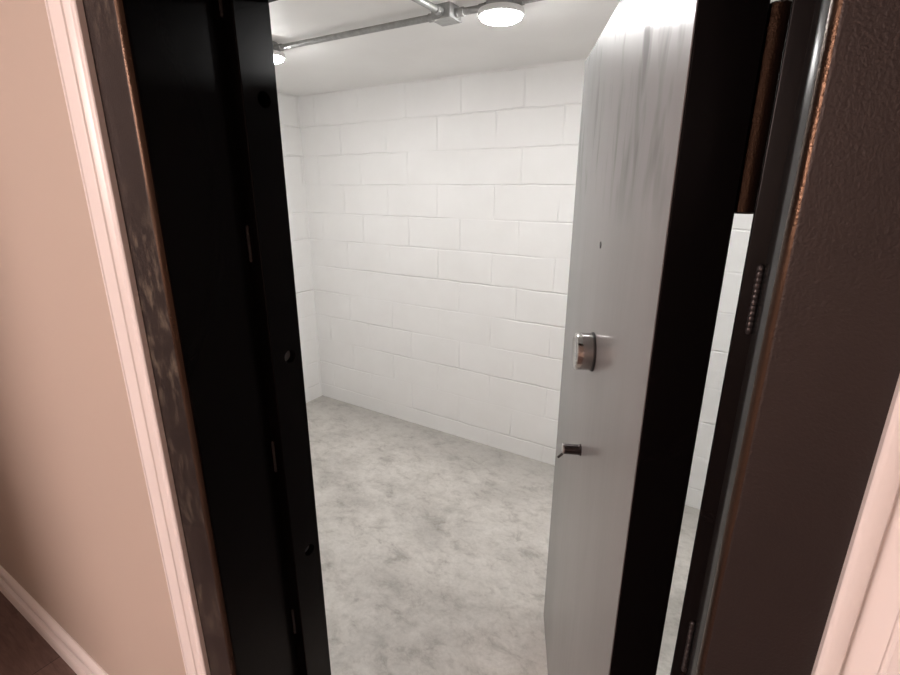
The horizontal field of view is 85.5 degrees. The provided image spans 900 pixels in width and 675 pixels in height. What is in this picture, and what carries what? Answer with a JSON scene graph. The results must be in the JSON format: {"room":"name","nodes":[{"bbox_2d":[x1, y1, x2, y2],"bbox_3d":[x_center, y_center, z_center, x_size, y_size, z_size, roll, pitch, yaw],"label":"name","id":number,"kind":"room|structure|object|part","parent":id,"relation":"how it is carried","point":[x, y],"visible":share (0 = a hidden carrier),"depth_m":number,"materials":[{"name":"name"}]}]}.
{"room":"hallway","nodes":[
{"label":"hallway","id":0,"kind":"room"},
{"bbox_2d":[0,0,185,674],"bbox_3d":[-0.547,0.218,1.034,5.300,2.440,0.100,11,20,30],"label":"wall","id":1,"kind":"structure","parent":0,"point":[78,534],"depth_m":1.21,"materials":[{"name":"beige paint"}]},
{"bbox_2d":[0,565,107,674],"bbox_3d":[-1.747,1.111,2.013,2.556,0.148,0.020,11,20,30],"label":"baseboard","id":2,"kind":"structure","parent":1,"relation":"attached to","point":[67,648],"depth_m":1.90,"materials":[{"name":"white paint"}]},
{"bbox_2d":[277,92,322,402],"bbox_3d":[-1.682,-0.378,3.085,0.100,2.360,2.030,11,20,30],"label":"wall","id":3,"kind":"structure","parent":0,"point":[289,115],"depth_m":3.76,"materials":[{"name":"white brick"}]},
{"bbox_2d":[0,395,699,674],"bbox_3d":[-1.436,1.852,0.043,5.300,0.100,8.030,11,20,30],"label":"floor","id":4,"kind":"structure","parent":0,"point":[434,544],"depth_m":2.39,"materials":[{"name":"concrete"}]},
{"bbox_2d":[269,0,777,95],"bbox_3d":[0.192,-1.224,1.671,4.440,0.100,2.130,11,20,30],"label":"ceiling","id":5,"kind":"structure","parent":0,"point":[549,31],"depth_m":2.17,"materials":[{"name":"paint"}]},
{"bbox_2d":[272,41,284,63],"bbox_3d":[-0.841,-1.308,2.236,0.161,0.078,0.161,11,20,30],"label":"ceiling lamp","id":6,"kind":"object","parent":5,"relation":"attached to","point":[279,56],"visible":0.34,"depth_m":2.21,"materials":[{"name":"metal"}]},
{"bbox_2d":[274,55,283,63],"bbox_3d":[-0.841,-1.282,2.244,0.146,0.023,0.146,11,20,30],"label":"diffuser","id":7,"kind":"object","parent":6,"relation":"attached to","point":[277,58],"depth_m":2.23,"materials":[{"name":"white plastic"}]},
{"bbox_2d":[274,13,432,51],"bbox_3d":[-0.419,-1.252,2.010,0.859,0.033,0.033,10,20,29],"label":"conduit","id":8,"kind":"object","parent":5,"relation":"attached to","point":[425,18],"visible":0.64,"depth_m":1.98,"materials":[{"name":"metal"}]},
{"bbox_2d":[412,0,443,16],"bbox_3d":[-0.297,-1.045,1.344,0.033,0.033,0.994,11,20,30],"label":"conduit","id":9,"kind":"object","parent":5,"relation":"attached to","point":[436,9],"visible":1,"depth_m":1.69,"materials":[{"name":"metal"}]},
{"bbox_2d":[431,1,461,25],"bbox_3d":[-0.014,-1.182,1.781,0.085,0.054,0.085,11,20,30],"label":"junction box","id":10,"kind":"object","parent":5,"relation":"attached to","point":[448,18],"visible":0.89,"depth_m":1.76,"materials":[{"name":"metal"}]},
{"bbox_3d":[-0.014,-1.160,1.787,0.085,0.003,0.085,11,20,30],"label":"plate","id":11,"kind":"part","parent":10,"relation":"part of","materials":[{"name":"metal"}]},
{"bbox_2d":[454,2,485,17],"bbox_3d":[0.077,-1.165,1.734,0.125,0.033,0.033,9,19,26],"label":"conduit","id":12,"kind":"object","parent":5,"relation":"attached to","point":[459,12],"visible":0.63,"depth_m":1.74,"materials":[{"name":"metal"}]},
{"bbox_2d":[478,0,524,25],"bbox_3d":[0.177,-1.135,1.684,0.161,0.078,0.161,11,20,30],"label":"ceiling lamp","id":13,"kind":"object","parent":5,"relation":"attached to","point":[495,12],"visible":1,"depth_m":1.64,"materials":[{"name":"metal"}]},
{"bbox_2d":[480,9,521,25],"bbox_3d":[0.177,-1.109,1.692,0.146,0.023,0.146,11,20,30],"label":"diffuser","id":14,"kind":"object","parent":13,"relation":"attached to","point":[495,17],"depth_m":1.66,"materials":[{"name":"white plastic"}]},
{"bbox_2d":[513,0,542,5],"bbox_3d":[0.688,-1.057,1.389,1.086,0.033,0.033,10,20,29],"label":"conduit","id":15,"kind":"object","parent":5,"relation":"attached to","point":[521,2],"visible":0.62,"depth_m":1.63,"materials":[{"name":"metal"}]},
{"bbox_2d":[298,58,752,508],"bbox_3d":[0.724,-0.303,2.860,4.440,2.360,0.100,11,20,30],"label":"wall","id":16,"kind":"structure","parent":0,"point":[440,210],"depth_m":3.18,"materials":[{"name":"white brick"}]},
{"bbox_3d":[-0.412,0.189,1.093,4.440,2.460,0.153,11,20,30],"label":"wall","id":17,"kind":"structure","parent":0,"visible":0},
{"bbox_2d":[44,0,899,674],"bbox_3d":[-0.065,0.369,0.852,1.236,2.260,0.270,11,20,30],"label":"door frame","id":18,"kind":"structure","parent":17,"relation":"attached to","point":[188,88],"depth_m":0.77,"materials":[{"name":"brown metal"}]},
{"bbox_2d":[544,0,791,674],"bbox_3d":[0.381,0.331,1.249,0.211,2.076,1.037,2,17,7],"label":"door","id":19,"kind":"structure","parent":17,"relation":"in","point":[678,96],"depth_m":0.76,"materials":[{"name":"grey metal"}]},
{"bbox_3d":[0.313,0.286,1.246,0.042,0.030,0.030,2,17,7],"label":"handle","id":20,"kind":"part","parent":19,"relation":"part of","materials":[{"name":"grey metal"}]}
]}

